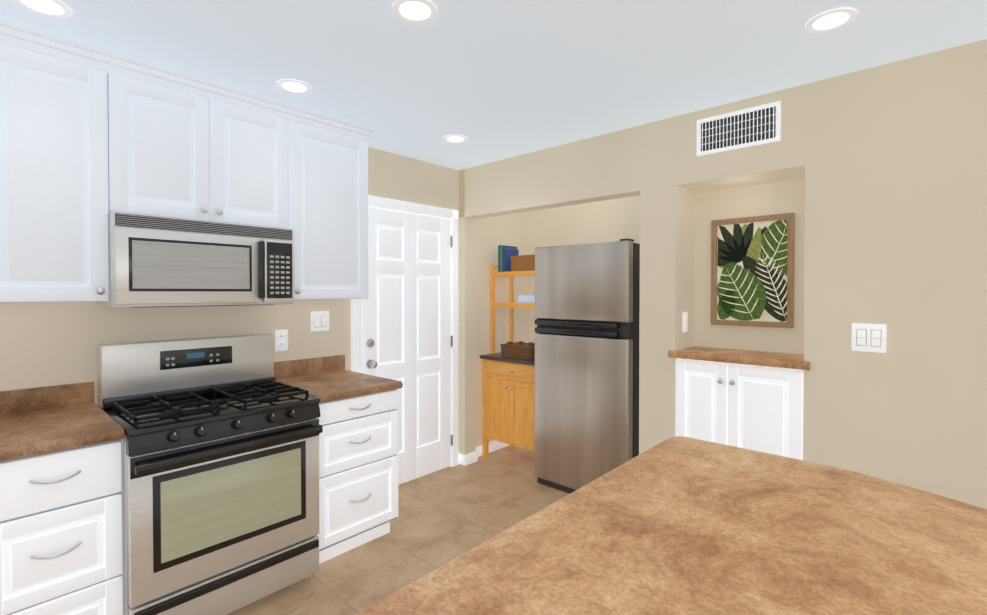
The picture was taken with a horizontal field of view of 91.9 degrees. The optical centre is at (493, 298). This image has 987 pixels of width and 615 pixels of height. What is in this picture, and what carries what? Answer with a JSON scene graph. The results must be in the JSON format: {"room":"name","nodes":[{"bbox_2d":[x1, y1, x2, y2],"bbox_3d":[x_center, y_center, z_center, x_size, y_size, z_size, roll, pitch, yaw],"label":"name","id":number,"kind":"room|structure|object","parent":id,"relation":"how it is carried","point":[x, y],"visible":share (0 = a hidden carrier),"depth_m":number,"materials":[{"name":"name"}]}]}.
{"room":"kitchen","nodes":[
{"label":"kitchen","id":0,"kind":"room"},
{"bbox_2d":[0,147,528,484],"bbox_3d":[-1.678,0.176,2.534,0.120,2.440,6.000,1,1,42],"label":"wall","id":1,"kind":"structure","parent":0,"point":[43,344],"depth_m":2.85,"materials":[{"name":"beige paint"}]},
{"bbox_2d":[0,28,7,302],"bbox_3d":[-2.171,-0.479,1.646,0.336,0.997,0.635,1,1,42],"label":"upper cabinet","id":2,"kind":"object","parent":1,"relation":"attached to","point":[3,275],"depth_m":1.78,"materials":[{"name":"white paint"}]},
{"bbox_2d":[4,28,131,302],"bbox_3d":[-1.870,-0.483,1.976,0.336,0.997,0.513,1,1,42],"label":"upper cabinet","id":3,"kind":"object","parent":1,"relation":"attached to","point":[92,135],"depth_m":1.90,"materials":[{"name":"white paint"}]},
{"bbox_2d":[132,68,291,228],"bbox_3d":[-1.483,-0.679,2.400,0.336,0.616,0.766,1,1,42],"label":"upper cabinet","id":4,"kind":"object","parent":1,"relation":"attached to","point":[199,152],"depth_m":2.28,"materials":[{"name":"white paint"}]},
{"bbox_2d":[96,211,293,307],"bbox_3d":[-1.445,-0.165,2.372,0.432,0.404,0.764,1,1,42],"label":"over-the-range microwave","id":5,"kind":"object","parent":4,"relation":"attached to","point":[158,261],"visible":1,"depth_m":2.18,"materials":[{"name":"silver metal"}]},
{"bbox_2d":[275,330,287,350],"bbox_3d":[-1.277,0.255,2.876,0.008,0.125,0.075,1,1,42],"label":"electrical outlet plate","id":6,"kind":"object","parent":1,"relation":"attached to","point":[281,340],"visible":1,"depth_m":2.87,"materials":[{"name":"white plastic"}]},
{"bbox_2d":[311,311,328,331],"bbox_3d":[-1.110,0.148,3.057,0.010,0.125,0.124,1,1,42],"label":"switch plate","id":7,"kind":"object","parent":1,"relation":"attached to","point":[320,321],"visible":1,"depth_m":3.06,"materials":[{"name":"white plastic"}]},
{"bbox_2d":[292,112,371,299],"bbox_3d":[-1.080,-0.494,2.845,0.336,0.997,0.559,1,1,42],"label":"upper cabinet","id":8,"kind":"object","parent":1,"relation":"attached to","point":[330,161],"depth_m":2.75,"materials":[{"name":"white paint"}]},
{"bbox_2d":[351,195,458,484],"bbox_3d":[-0.605,0.334,3.561,0.083,2.100,0.982,1,1,42],"label":"door","id":9,"kind":"structure","parent":1,"relation":"attached to","point":[404,323],"depth_m":3.61,"materials":[{"name":"white paint"}]},
{"bbox_2d":[468,441,508,461],"bbox_3d":[0.073,1.332,4.362,0.030,0.085,0.780,1,1,42],"label":"baseboard","id":10,"kind":"structure","parent":1,"relation":"attached to","point":[495,445],"depth_m":4.25,"materials":[{"name":"white paint"}]},
{"bbox_2d":[226,446,568,614],"bbox_3d":[0.175,1.468,0.783,5.240,0.100,6.120,1,1,42],"label":"floor","id":11,"kind":"structure","parent":0,"point":[447,515],"depth_m":2.84,"materials":[{"name":"beige tile"}]},
{"bbox_2d":[0,381,123,614],"bbox_3d":[-1.948,0.901,1.670,0.650,1.012,0.946,1,1,42],"label":"base cabinet","id":12,"kind":"object","parent":11,"relation":"on","point":[60,503],"visible":1,"depth_m":1.72,"materials":[{"name":"white paint"}]},
{"bbox_2d":[97,334,322,614],"bbox_3d":[-1.321,0.804,2.257,0.692,1.189,0.760,1,1,42],"label":"gas range","id":13,"kind":"object","parent":11,"relation":"on","point":[220,472],"visible":1,"depth_m":2.09,"materials":[{"name":"silver metal"}]},
{"bbox_2d":[274,355,402,563],"bbox_3d":[-0.936,0.887,2.782,0.650,1.012,0.524,1,1,42],"label":"base cabinet","id":14,"kind":"object","parent":11,"relation":"on","point":[358,468],"visible":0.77,"depth_m":2.61,"materials":[{"name":"white paint"}]},
{"bbox_2d":[480,265,534,457],"bbox_3d":[0.253,0.543,4.049,0.649,1.670,0.426,1,1,42],"label":"wooden hutch","id":15,"kind":"object","parent":11,"relation":"on","point":[508,400],"visible":0.62,"depth_m":3.97,"materials":[{"name":"brown wood"}]},
{"bbox_2d":[498,245,518,271],"bbox_3d":[0.134,-0.346,4.234,0.086,0.240,0.183,1,1,42],"label":"books","id":16,"kind":"object","parent":15,"relation":"on","point":[505,253],"visible":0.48,"depth_m":4.17,"materials":[{"name":"teal paper"}]},
{"bbox_2d":[500,341,534,359],"bbox_3d":[0.261,0.430,4.031,0.352,0.123,0.272,1,1,42],"label":"basket","id":17,"kind":"object","parent":15,"relation":"on","point":[521,350],"visible":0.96,"depth_m":3.93,"materials":[{"name":"wicker"}]},
{"bbox_2d":[510,255,534,270],"bbox_3d":[0.345,-0.291,4.040,0.372,0.135,0.232,1,1,42],"label":"basket","id":18,"kind":"object","parent":15,"relation":"on","point":[523,263],"visible":0.38,"depth_m":3.98,"materials":[{"name":"wicker"}]},
{"bbox_2d":[517,295,534,302],"bbox_3d":[0.315,0.007,4.085,0.234,0.065,0.234,1,1,42],"label":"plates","id":19,"kind":"object","parent":15,"relation":"on","point":[526,298],"visible":0.67,"depth_m":3.99,"materials":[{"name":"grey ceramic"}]},
{"bbox_2d":[534,238,639,493],"bbox_3d":[0.833,0.497,3.567,0.754,1.771,0.778,1,1,42],"label":"refrigerator","id":20,"kind":"object","parent":11,"relation":"on","point":[587,302],"visible":0.83,"depth_m":3.25,"materials":[{"name":"grey metal"}]},
{"bbox_2d":[355,436,986,614],"bbox_3d":[0.034,0.970,0.097,1.295,0.912,3.285,1,1,42],"label":"countertop","id":21,"kind":"structure","parent":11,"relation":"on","point":[678,525],"depth_m":0.95,"materials":[{"name":"stone"}]},
{"bbox_2d":[668,346,809,459],"bbox_3d":[1.370,0.849,2.646,0.686,1.092,0.338,1,1,42],"label":"base cabinet","id":22,"kind":"object","parent":11,"relation":"on","point":[749,399],"visible":0.46,"depth_m":2.52,"materials":[{"name":"white paint"}]},
{"bbox_2d":[0,0,986,169],"bbox_3d":[0.175,-1.122,0.751,5.240,0.200,6.120,1,1,42],"label":"ceiling","id":23,"kind":"structure","parent":0,"point":[493,80],"depth_m":2.00,"materials":[{"name":"white paint"}]},
{"bbox_2d":[13,0,72,18],"bbox_3d":[-1.582,-1.081,1.673,0.160,0.107,0.160,1,1,42],"label":"recessed light","id":24,"kind":"object","parent":23,"relation":"in","point":[55,9],"visible":0.96,"depth_m":1.71,"materials":[{"name":"white paint"}]},
{"bbox_2d":[277,79,311,93],"bbox_3d":[-0.976,-1.089,2.339,0.160,0.107,0.160,1,1,42],"label":"recessed light","id":25,"kind":"object","parent":23,"relation":"in","point":[295,86],"visible":0.38,"depth_m":2.37,"materials":[{"name":"white paint"}]},
{"bbox_2d":[392,0,437,23],"bbox_3d":[-0.281,-1.081,1.707,0.160,0.107,0.160,1,1,42],"label":"recessed light","id":26,"kind":"object","parent":23,"relation":"in","point":[418,11],"visible":1,"depth_m":1.75,"materials":[{"name":"white paint"}]},
{"bbox_2d":[443,135,467,142],"bbox_3d":[-0.249,-1.099,3.138,0.160,0.107,0.160,1,1,42],"label":"recessed light","id":27,"kind":"object","parent":23,"relation":"in","point":[455,138],"visible":0.42,"depth_m":3.17,"materials":[{"name":"white paint"}]},
{"bbox_2d":[805,7,856,32],"bbox_3d":[1.252,-1.082,1.772,0.160,0.107,0.160,1,1,42],"label":"recessed light","id":28,"kind":"object","parent":23,"relation":"in","point":[831,20],"visible":0.54,"depth_m":1.80,"materials":[{"name":"white paint"}]},
{"bbox_2d":[459,39,986,508],"bbox_3d":[1.942,0.175,2.620,5.120,2.440,1.000,1,1,42],"label":"wall","id":29,"kind":"structure","parent":0,"point":[874,179],"depth_m":2.24,"materials":[{"name":"beige paint"}]},
{"bbox_2d":[683,312,687,331],"bbox_3d":[1.147,0.143,2.850,0.008,0.120,0.070,1,1,42],"label":"outlet","id":30,"kind":"object","parent":29,"relation":"attached to","point":[685,321],"visible":0.98,"depth_m":2.84,"materials":[{"name":"white plastic"}]},
{"bbox_2d":[697,101,780,155],"bbox_3d":[1.283,-0.888,2.521,0.409,0.200,0.008,1,1,42],"label":"air vent","id":31,"kind":"object","parent":29,"relation":"in","point":[757,125],"visible":1,"depth_m":2.51,"materials":[{"name":"white plastic"}]},
{"bbox_2d":[711,213,794,327],"bbox_3d":[1.479,-0.153,2.743,0.428,0.627,0.030,1,1,42],"label":"framed art","id":32,"kind":"object","parent":29,"relation":"attached to","point":[752,269],"visible":1,"depth_m":2.73,"materials":[{"name":"green paper"}]},
{"bbox_2d":[852,323,886,352],"bbox_3d":[1.696,0.180,2.157,0.124,0.127,0.010,1,1,42],"label":"switch plate","id":33,"kind":"object","parent":29,"relation":"attached to","point":[868,337],"visible":1,"depth_m":2.15,"materials":[{"name":"white plastic"}]}
]}

